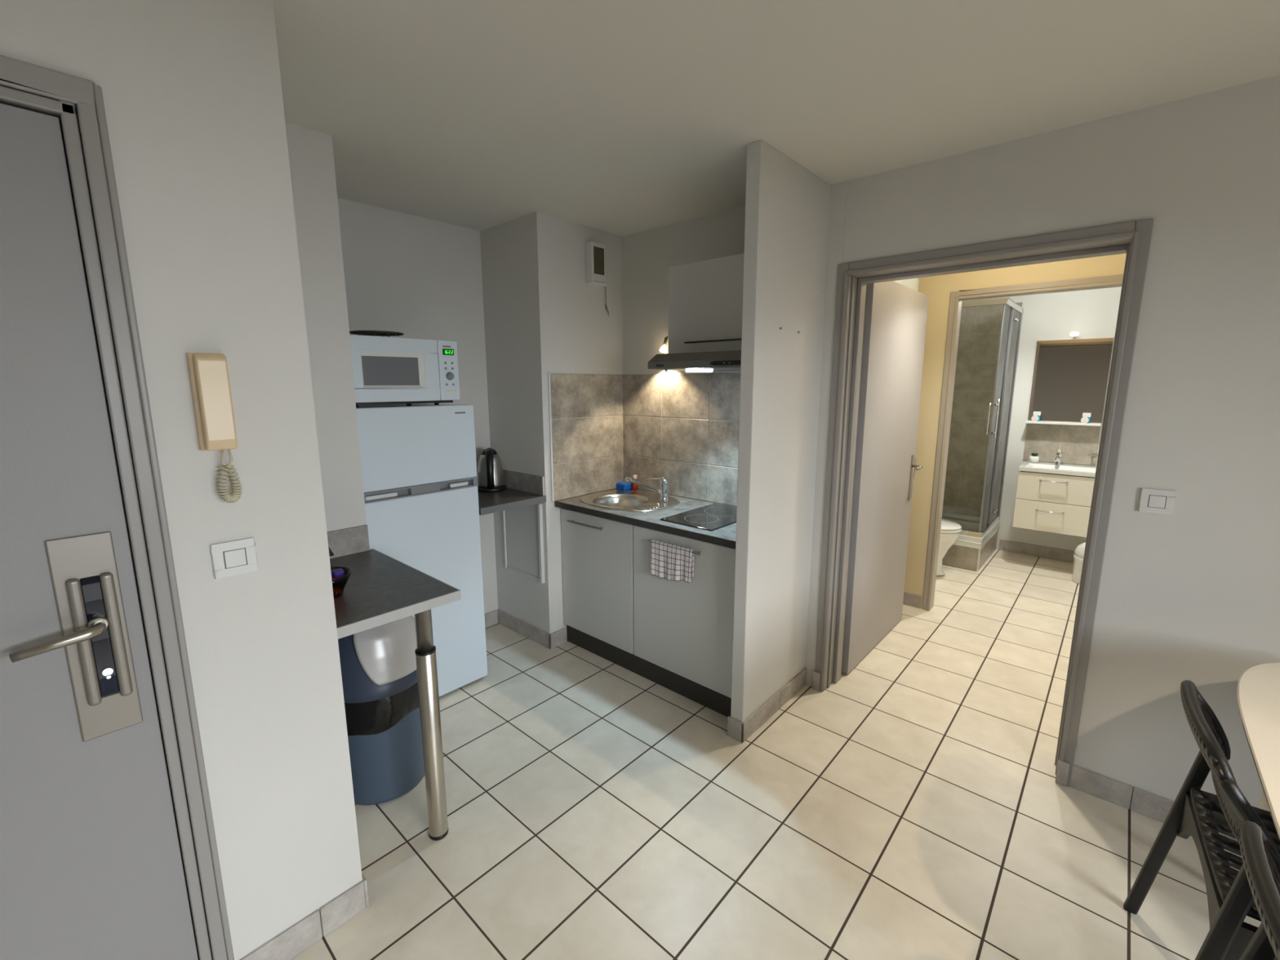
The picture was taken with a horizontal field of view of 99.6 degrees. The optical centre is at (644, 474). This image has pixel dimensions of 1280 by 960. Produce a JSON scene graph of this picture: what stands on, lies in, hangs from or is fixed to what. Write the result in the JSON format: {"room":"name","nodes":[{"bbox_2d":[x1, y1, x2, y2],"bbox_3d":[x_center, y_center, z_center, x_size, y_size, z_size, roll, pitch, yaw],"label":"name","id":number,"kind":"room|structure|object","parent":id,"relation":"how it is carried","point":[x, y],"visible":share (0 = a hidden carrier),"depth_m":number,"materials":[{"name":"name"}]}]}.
{"room":"studio apartment","nodes":[
{"label":"studio apartment","id":0,"kind":"room"},
{"bbox_2d":[0,0,362,959],"bbox_3d":[-1.624,0.230,0.687,0.167,2.434,2.164,8,13,41],"label":"wall","id":1,"kind":"structure","parent":0,"point":[192,92],"depth_m":1.26,"materials":[{"name":"paint"}]},
{"bbox_2d":[0,54,234,959],"bbox_3d":[-1.423,0.352,0.888,0.232,2.124,1.005,8,13,41],"label":"door","id":2,"kind":"structure","parent":1,"relation":"in","point":[108,851],"depth_m":1.10,"materials":[{"name":"grey paint"}]},
{"bbox_2d":[186,352,242,502],"bbox_3d":[-0.962,-0.101,1.220,0.051,0.340,0.065,8,13,41],"label":"handset","id":3,"kind":"object","parent":1,"relation":"attached to","point":[208,372],"visible":1,"depth_m":1.20,"materials":[{"name":"beige plastic"}]},
{"bbox_2d":[210,537,257,579],"bbox_3d":[-0.973,0.198,1.288,0.011,0.084,0.086,8,13,41],"label":"light switch","id":4,"kind":"object","parent":1,"relation":"attached to","point":[237,557],"visible":1,"depth_m":1.28,"materials":[{"name":"white plastic"}]},
{"bbox_2d":[240,880,365,959],"bbox_3d":[-0.943,1.277,1.506,0.009,0.093,0.316,8,13,41],"label":"baseboard","id":5,"kind":"structure","parent":1,"relation":"attached to","point":[306,932],"depth_m":1.52,"materials":[{"name":"tile"}]},
{"bbox_2d":[361,873,368,907],"bbox_3d":[-0.898,1.247,1.681,0.177,0.093,0.009,8,13,41],"label":"baseboard","id":6,"kind":"structure","parent":1,"relation":"attached to","point":[364,879],"depth_m":1.62,"materials":[{"name":"tile"}]},
{"bbox_2d":[284,121,366,531],"bbox_3d":[-1.277,-0.002,2.048,0.093,2.434,0.361,8,13,41],"label":"wall","id":7,"kind":"structure","parent":0,"point":[310,152],"depth_m":2.00,"materials":[{"name":"paint"}]},
{"bbox_2d":[337,197,497,613],"bbox_3d":[-1.337,-0.166,3.017,0.093,2.434,1.031,8,13,41],"label":"wall","id":8,"kind":"structure","parent":0,"point":[415,277],"depth_m":2.96,"materials":[{"name":"paint"}]},
{"bbox_2d":[484,609,497,627],"bbox_3d":[-1.295,0.993,3.183,0.009,0.093,1.004,8,13,41],"label":"baseboard","id":9,"kind":"structure","parent":8,"relation":"attached to","point":[491,618],"depth_m":3.51,"materials":[{"name":"tile"}]},
{"bbox_2d":[480,212,622,640],"bbox_3d":[-0.581,-0.241,3.458,0.629,2.434,0.642,8,13,41],"label":"wall","id":10,"kind":"structure","parent":0,"point":[542,316],"depth_m":3.11,"materials":[{"name":"paint"}]},
{"bbox_2d":[476,469,546,515],"bbox_3d":[-0.895,0.080,3.077,0.544,0.146,0.418,8,13,41],"label":"countertop","id":11,"kind":"structure","parent":10,"relation":"attached to","point":[522,490],"depth_m":3.06,"materials":[{"name":"grey laminate"}]},
{"bbox_2d":[476,448,506,492],"bbox_3d":[-0.909,-0.036,3.210,0.199,0.256,0.180,8,13,41],"label":"kettle","id":12,"kind":"object","parent":11,"relation":"on","point":[490,473],"visible":0.89,"depth_m":3.16,"materials":[{"name":"silver metal"}]},
{"bbox_2d":[502,502,545,583],"bbox_3d":[-0.732,0.379,3.250,0.384,0.474,0.022,8,13,41],"label":"access hatch","id":13,"kind":"object","parent":10,"relation":"attached to","point":[522,526],"visible":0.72,"depth_m":3.24,"materials":[{"name":"paint"}]},
{"bbox_2d":[497,608,551,648],"bbox_3d":[-0.758,0.959,3.381,0.546,0.093,0.009,8,13,41],"label":"baseboard","id":14,"kind":"structure","parent":10,"relation":"attached to","point":[537,635],"depth_m":3.36,"materials":[{"name":"tile"}]},
{"bbox_2d":[548,626,566,648],"bbox_3d":[-0.517,0.981,3.250,0.009,0.093,0.130,8,13,41],"label":"baseboard","id":15,"kind":"structure","parent":10,"relation":"attached to","point":[557,637],"depth_m":3.25,"materials":[{"name":"tile"}]},
{"bbox_2d":[550,373,623,501],"bbox_3d":[-0.329,-0.239,3.259,0.009,0.722,0.583,8,13,41],"label":"tiled wall","id":16,"kind":"structure","parent":10,"relation":"attached to","point":[587,409],"depth_m":3.23,"materials":[{"name":"beige tile"}]},
{"bbox_2d":[547,372,554,502],"bbox_3d":[-0.524,-0.205,3.040,0.011,0.728,0.011,8,13,41],"label":"trim","id":17,"kind":"structure","parent":16,"relation":"attached to","point":[548,373],"depth_m":3.04,"materials":[{"name":"white plastic"}]},
{"bbox_2d":[585,240,608,315],"bbox_3d":[-0.255,-1.134,3.149,0.065,0.391,0.174,8,13,41],"label":"air vent","id":18,"kind":"object","parent":10,"relation":"in","point":[595,252],"visible":1,"depth_m":3.08,"materials":[{"name":"white plastic"}]},
{"bbox_2d":[272,0,1279,235],"bbox_3d":[0.954,-1.232,1.737,5.363,0.093,7.874,8,13,41],"label":"ceiling","id":19,"kind":"structure","parent":0,"point":[620,117],"depth_m":1.62,"materials":[{"name":"white paint"}]},
{"bbox_2d":[291,549,1262,959],"bbox_3d":[0.956,1.259,2.160,5.363,0.093,7.874,8,13,41],"label":"floor","id":20,"kind":"structure","parent":0,"point":[911,806],"depth_m":1.92,"materials":[{"name":"tile"}]},
{"bbox_2d":[337,615,424,804],"bbox_3d":[-1.036,0.848,2.109,0.375,0.738,0.372,8,13,41],"label":"bin","id":21,"kind":"object","parent":20,"relation":"on","point":[378,664],"visible":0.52,"depth_m":1.98,"materials":[{"name":"blue plastic"}]},
{"bbox_2d":[326,524,461,840],"bbox_3d":[-0.980,0.750,1.923,0.681,0.994,0.377,8,13,41],"label":"breakfast bar","id":22,"kind":"object","parent":20,"relation":"on","point":[380,588],"visible":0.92,"depth_m":1.80,"materials":[{"name":"grey laminate"}]},
{"bbox_2d":[328,546,333,555],"bbox_3d":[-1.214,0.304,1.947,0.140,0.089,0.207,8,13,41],"label":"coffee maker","id":23,"kind":"object","parent":22,"relation":"on","point":[331,553],"visible":0.09,"depth_m":2.04,"materials":[{"name":"black plastic"}]},
{"bbox_2d":[330,566,351,599],"bbox_3d":[-1.005,0.346,1.716,0.146,0.083,0.146,8,13,41],"label":"bowl","id":24,"kind":"object","parent":22,"relation":"on","point":[340,575],"visible":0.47,"depth_m":1.72,"materials":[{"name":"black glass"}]},
{"bbox_2d":[329,549,457,627],"bbox_3d":[-0.984,0.379,1.860,0.674,0.030,0.373,8,13,41],"label":"countertop","id":25,"kind":"structure","parent":22,"relation":"on","point":[377,584],"depth_m":1.80,"materials":[{"name":"grey laminate"}]},
{"bbox_2d":[355,403,487,696],"bbox_3d":[-1.210,0.379,2.733,0.527,1.454,0.569,8,13,41],"label":"refrigerator","id":26,"kind":"object","parent":20,"relation":"on","point":[419,461],"visible":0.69,"depth_m":2.56,"materials":[{"name":"white metal"}]},
{"bbox_2d":[365,491,397,501],"bbox_3d":[-1.158,0.095,2.382,0.022,0.020,0.140,8,13,41],"label":"handle","id":27,"kind":"object","parent":26,"relation":"on","point":[376,495],"depth_m":2.37,"materials":[{"name":"white plastic"}]},
{"bbox_2d":[349,334,460,407],"bbox_3d":[-1.178,-0.473,2.518,0.390,0.298,0.488,8,13,41],"label":"microwave","id":28,"kind":"object","parent":26,"relation":"on","point":[408,371],"visible":0.88,"depth_m":2.39,"materials":[{"name":"white plastic"}]},
{"bbox_2d":[349,330,404,337],"bbox_3d":[-1.174,-0.612,2.380,0.217,0.024,0.217,8,13,41],"label":"plate","id":29,"kind":"object","parent":28,"relation":"on","point":[380,333],"visible":0.98,"depth_m":2.36,"materials":[{"name":"black metal"}]},
{"bbox_2d":[448,480,467,488],"bbox_3d":[-0.911,0.048,2.657,0.022,0.020,0.096,8,13,41],"label":"handle","id":30,"kind":"object","parent":26,"relation":"on","point":[452,484],"depth_m":2.65,"materials":[{"name":"white plastic"}]},
{"bbox_2d":[560,508,636,673],"bbox_3d":[-0.109,0.600,3.219,0.577,0.854,0.555,8,13,41],"label":"base cabinet","id":31,"kind":"object","parent":20,"relation":"on","point":[597,552],"visible":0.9,"depth_m":3.02,"materials":[{"name":"grey laminate"}]},
{"bbox_2d":[633,524,735,716],"bbox_3d":[0.355,0.668,2.813,0.663,0.854,0.555,8,13,41],"label":"base cabinet","id":32,"kind":"object","parent":20,"relation":"on","point":[683,631],"visible":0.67,"depth_m":2.62,"materials":[{"name":"grey laminate"}]},
{"bbox_2d":[555,488,736,548],"bbox_3d":[0.138,0.200,2.920,1.231,0.033,0.574,8,13,41],"label":"countertop","id":33,"kind":"structure","parent":32,"relation":"on","point":[726,535],"depth_m":2.75,"materials":[{"name":"grey stone"}]},
{"bbox_2d":[616,481,631,489],"bbox_3d":[-0.127,0.073,3.446,0.074,0.042,0.074,8,13,41],"label":"sponge","id":34,"kind":"object","parent":33,"relation":"on","point":[620,486],"visible":0.9,"depth_m":3.42,"materials":[{"name":"blue"}]},
{"bbox_2d":[580,489,679,511],"bbox_3d":[-0.085,0.250,3.144,0.578,0.222,0.464,8,13,41],"label":"sink","id":35,"kind":"object","parent":33,"relation":"in","point":[627,500],"visible":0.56,"depth_m":3.22,"materials":[{"name":"silver metal"}]},
{"bbox_2d":[631,475,637,490],"bbox_3d":[-0.058,0.049,3.426,0.036,0.095,0.036,8,13,41],"label":"soap bottle","id":36,"kind":"object","parent":33,"relation":"on","point":[634,486],"visible":0.73,"depth_m":3.41,"materials":[{"name":"brown plastic"}]},
{"bbox_2d":[623,476,669,500],"bbox_3d":[0.008,0.065,3.200,0.329,0.136,0.062,7,12,35],"label":"tap","id":37,"kind":"object","parent":33,"relation":"on","point":[664,482],"visible":1,"depth_m":3.12,"materials":[{"name":"silver metal"}]},
{"bbox_2d":[660,503,737,530],"bbox_3d":[0.350,0.208,2.753,0.307,0.006,0.473,8,13,41],"label":"cooktop","id":38,"kind":"object","parent":33,"relation":"in","point":[712,517],"visible":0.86,"depth_m":2.70,"materials":[{"name":"black glass"}]},
{"bbox_2d":[650,539,693,582],"bbox_3d":[0.130,0.422,2.597,0.248,0.182,0.033,8,13,41],"label":"tea towel","id":39,"kind":"object","parent":32,"relation":"hanging from","point":[669,562],"visible":1,"depth_m":2.59,"materials":[{"name":"fabric"}]},
{"bbox_2d":[936,519,961,577],"bbox_3d":[2.262,0.410,4.518,0.680,0.790,0.384,8,13,41],"label":"toilet","id":40,"kind":"object","parent":20,"relation":"on","point":[950,531],"visible":0.2,"depth_m":4.30,"materials":[{"name":"white ceramic"}]},
{"bbox_2d":[942,297,1022,572],"bbox_3d":[2.770,-0.368,4.885,0.793,2.201,0.834,8,13,41],"label":"shower enclosure","id":41,"kind":"object","parent":20,"relation":"on","point":[976,542],"visible":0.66,"depth_m":4.60,"materials":[{"name":"metal"}]},
{"bbox_2d":[942,511,999,549],"bbox_3d":[2.769,0.478,5.030,0.790,0.098,0.834,8,13,41],"label":"shower tray","id":42,"kind":"object","parent":41,"relation":"on","point":[966,540],"depth_m":4.79,"materials":[{"name":"white ceramic"}]},
{"bbox_2d":[1071,542,1085,584],"bbox_3d":[3.505,0.692,4.233,0.242,0.329,0.242,8,13,41],"label":"pedal bin","id":43,"kind":"object","parent":20,"relation":"on","point":[1078,554],"visible":0.3,"depth_m":4.23,"materials":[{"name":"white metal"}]},
{"bbox_2d":[1123,680,1279,959],"bbox_3d":[1.497,0.966,1.209,0.525,0.802,0.518,7,12,37],"label":"dining chair","id":44,"kind":"object","parent":20,"relation":"on","point":[1198,814],"visible":0.88,"depth_m":1.27,"materials":[{"name":"black plastic"}]},
{"bbox_2d":[1236,662,1279,871],"bbox_3d":[1.637,1.047,0.913,0.899,0.746,1.562,8,13,41],"label":"dining table","id":45,"kind":"object","parent":20,"relation":"on","point":[1258,688],"visible":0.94,"depth_m":1.32,"materials":[{"name":"beige laminate"}]},
{"bbox_2d":[1238,820,1279,959],"bbox_3d":[1.144,1.044,0.752,0.525,0.802,0.518,8,12,38],"label":"dining chair","id":46,"kind":"object","parent":20,"relation":"on","point":[1260,859],"visible":1,"depth_m":0.88,"materials":[{"name":"black plastic"}]},
{"bbox_2d":[730,139,831,742],"bbox_3d":[0.613,-0.067,2.422,0.071,2.434,0.631,8,13,41],"label":"wall","id":47,"kind":"structure","parent":0,"point":[787,205],"depth_m":2.33,"materials":[{"name":"paint"}]},
{"bbox_2d":[727,715,743,742],"bbox_3d":[0.404,1.126,2.392,0.081,0.093,0.009,8,13,41],"label":"baseboard","id":48,"kind":"structure","parent":47,"relation":"attached to","point":[735,727],"depth_m":2.39,"materials":[{"name":"tile"}]},
{"bbox_2d":[622,75,1279,808],"bbox_3d":[1.395,-0.044,2.287,5.162,2.434,0.205,8,13,41],"label":"wall","id":49,"kind":"structure","parent":0,"point":[1192,593],"depth_m":1.82,"materials":[{"name":"paint"}]},
{"bbox_2d":[659,336,668,353],"bbox_3d":[0.122,-0.748,3.115,0.048,0.098,0.076,8,13,41],"label":"spot lamp","id":50,"kind":"object","parent":49,"relation":"attached to","point":[663,349],"visible":0.92,"depth_m":3.09,"materials":[{"name":"white glass"}]},
{"bbox_2d":[622,373,740,506],"bbox_3d":[0.328,-0.208,3.074,1.240,0.722,0.009,8,13,41],"label":"tiled wall","id":51,"kind":"structure","parent":49,"relation":"attached to","point":[683,428],"depth_m":3.15,"materials":[{"name":"beige tile"}]},
{"bbox_2d":[667,253,743,353],"bbox_3d":[0.449,-0.802,2.623,0.597,0.423,0.366,8,13,41],"label":"upper cabinet","id":52,"kind":"object","parent":49,"relation":"attached to","point":[705,297],"visible":0.5,"depth_m":2.55,"materials":[{"name":"grey laminate"}]},
{"bbox_2d":[648,350,741,372],"bbox_3d":[0.402,-0.540,2.612,0.595,0.089,0.497,8,13,41],"label":"range hood","id":53,"kind":"object","parent":52,"relation":"attached to","point":[700,362],"visible":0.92,"depth_m":2.47,"materials":[{"name":"grey metal"}]},
{"bbox_2d":[840,280,928,674],"bbox_3d":[1.406,0.003,3.072,0.115,2.063,0.952,8,13,41],"label":"door","id":54,"kind":"structure","parent":49,"relation":"in","point":[895,313],"depth_m":2.98,"materials":[{"name":"grey wood"}]},
{"bbox_2d":[812,670,1069,786],"bbox_3d":[1.264,1.112,2.451,1.042,0.099,0.025,8,13,41],"label":"trim","id":55,"kind":"structure","parent":49,"relation":"attached to","point":[1063,767],"depth_m":2.12,"materials":[{"name":"tile"}]},
{"bbox_2d":[814,218,1153,786],"bbox_3d":[1.337,0.121,2.357,1.049,2.090,0.219,8,13,41],"label":"trim","id":56,"kind":"structure","parent":49,"relation":"attached to","point":[1133,238],"depth_m":2.12,"materials":[{"name":"grey paint"}]},
{"bbox_2d":[1070,764,1237,841],"bbox_3d":[2.424,1.285,1.446,2.041,0.093,0.009,8,13,41],"label":"baseboard","id":57,"kind":"structure","parent":49,"relation":"attached to","point":[1157,807],"depth_m":2.01,"materials":[{"name":"tile"}]},
{"bbox_2d":[1138,488,1176,515],"bbox_3d":[1.751,0.092,1.847,0.086,0.084,0.011,8,13,41],"label":"light switch","id":58,"kind":"object","parent":49,"relation":"attached to","point":[1157,501],"visible":1,"depth_m":1.84,"materials":[{"name":"white plastic"}]},
{"bbox_2d":[903,253,1126,608],"bbox_3d":[2.149,-0.243,3.458,1.953,2.434,0.093,8,13,41],"label":"wall","id":59,"kind":"structure","parent":0,"point":[939,288],"depth_m":3.53,"materials":[{"name":"beige paint"}]},
{"bbox_2d":[902,591,921,608],"bbox_3d":[1.694,0.855,3.985,0.639,0.093,0.009,8,13,41],"label":"baseboard","id":60,"kind":"structure","parent":59,"relation":"attached to","point":[909,599],"depth_m":3.81,"materials":[{"name":"tile"}]},
{"bbox_2d":[922,274,1123,611],"bbox_3d":[2.320,-0.062,3.323,0.941,2.128,0.110,8,13,41],"label":"trim","id":61,"kind":"structure","parent":59,"relation":"attached to","point":[957,298],"depth_m":3.49,"materials":[{"name":"beige paint"}]},
{"bbox_2d":[962,286,1121,556],"bbox_3d":[3.466,-0.485,4.875,2.015,2.434,0.099,8,13,41],"label":"wall","id":62,"kind":"structure","parent":0,"point":[1093,313],"depth_m":4.74,"materials":[{"name":"white paint"}]},
{"bbox_2d":[942,302,1101,516],"bbox_3d":[3.277,-0.550,4.961,1.418,1.975,0.009,8,13,41],"label":"tiled wall","id":63,"kind":"structure","parent":62,"relation":"attached to","point":[980,326],"depth_m":5.06,"materials":[{"name":"beige tile"}]},
{"bbox_2d":[999,538,1074,562],"bbox_3d":[3.732,0.714,4.766,1.023,0.105,0.009,8,13,41],"label":"baseboard","id":64,"kind":"structure","parent":62,"relation":"attached to","point":[1065,555],"depth_m":4.91,"materials":[{"name":"tile"}]},
{"bbox_2d":[1012,471,1094,537],"bbox_3d":[3.559,0.221,4.513,0.719,0.488,0.476,8,13,41],"label":"vanity unit","id":65,"kind":"object","parent":62,"relation":"attached to","point":[1060,504],"visible":0.71,"depth_m":4.43,"materials":[{"name":"beige paint"}]},
{"bbox_2d":[1018,461,1096,477],"bbox_3d":[3.568,-0.039,4.479,0.725,0.034,0.450,8,13,41],"label":"basin","id":66,"kind":"object","parent":65,"relation":"in","point":[1039,467],"visible":0.54,"depth_m":4.51,"materials":[{"name":"white ceramic"}]},
{"bbox_2d":[1029,453,1039,462],"bbox_3d":[3.443,-0.150,4.777,0.074,0.086,0.074,8,13,41],"label":"succulent pot","id":67,"kind":"object","parent":66,"relation":"on","point":[1033,458],"visible":1,"depth_m":4.76,"materials":[{"name":"white ceramic"}]},
{"bbox_2d":[1053,449,1062,465],"bbox_3d":[3.535,-0.148,4.617,0.062,0.136,0.150,8,13,41],"label":"tap","id":68,"kind":"object","parent":66,"relation":"on","point":[1059,454],"visible":1,"depth_m":4.63,"materials":[{"name":"silver metal"}]},
{"bbox_2d":[1025,337,1114,426],"bbox_3d":[3.582,-0.786,4.577,0.515,0.718,0.112,8,13,41],"label":"bathroom mirror","id":69,"kind":"object","parent":62,"relation":"attached to","point":[1070,376],"visible":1,"depth_m":4.60,"materials":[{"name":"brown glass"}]},
{"bbox_2d":[1031,415,1039,421],"bbox_3d":[3.421,-0.493,4.737,0.053,0.054,0.025,8,13,41],"label":"soap","id":70,"kind":"object","parent":69,"relation":"on","point":[1034,418],"visible":1,"depth_m":4.73,"materials":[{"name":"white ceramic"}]},
{"bbox_2d":[1032,411,1040,421],"bbox_3d":[3.444,-0.512,4.748,0.053,0.084,0.025,8,13,41],"label":"carton","id":71,"kind":"object","parent":69,"relation":"on","point":[1035,413],"visible":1,"depth_m":4.73,"materials":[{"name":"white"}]},
{"bbox_2d":[1025,420,1101,426],"bbox_3d":[3.580,-0.441,4.636,0.511,0.019,0.108,8,13,41],"label":"shelf","id":72,"kind":"object","parent":69,"relation":"attached to","point":[1092,423],"depth_m":4.60,"materials":[{"name":"white plastic"}]},
{"bbox_2d":[1069,331,1079,338],"bbox_3d":[3.583,-1.161,4.506,0.062,0.054,0.116,8,13,41],"label":"lamp","id":73,"kind":"object","parent":69,"relation":"on","point":[1074,334],"visible":1,"depth_m":4.47,"materials":[{"name":"white glass"}]},
{"bbox_2d":[1080,417,1088,422],"bbox_3d":[3.675,-0.455,4.515,0.053,0.054,0.025,8,13,41],"label":"soap","id":74,"kind":"object","parent":69,"relation":"on","point":[1084,420],"visible":1,"depth_m":4.51,"materials":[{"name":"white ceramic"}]},
{"bbox_2d":[1082,413,1091,422],"bbox_3d":[3.698,-0.474,4.526,0.053,0.084,0.025,8,13,41],"label":"carton","id":75,"kind":"object","parent":69,"relation":"on","point":[1084,415],"visible":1,"depth_m":4.51,"materials":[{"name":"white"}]},
{"bbox_3d":[1.011,-0.262,3.575,0.093,2.434,1.240,8,13,41],"label":"wall","id":76,"kind":"structure","parent":0,"visible":0},
{"bbox_2d":[893,277,919,291],"bbox_3d":[1.476,-0.856,3.538,0.521,0.887,0.422,8,13,41],"label":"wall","id":77,"kind":"structure","parent":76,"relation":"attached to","point":[913,283],"depth_m":3.27,"materials":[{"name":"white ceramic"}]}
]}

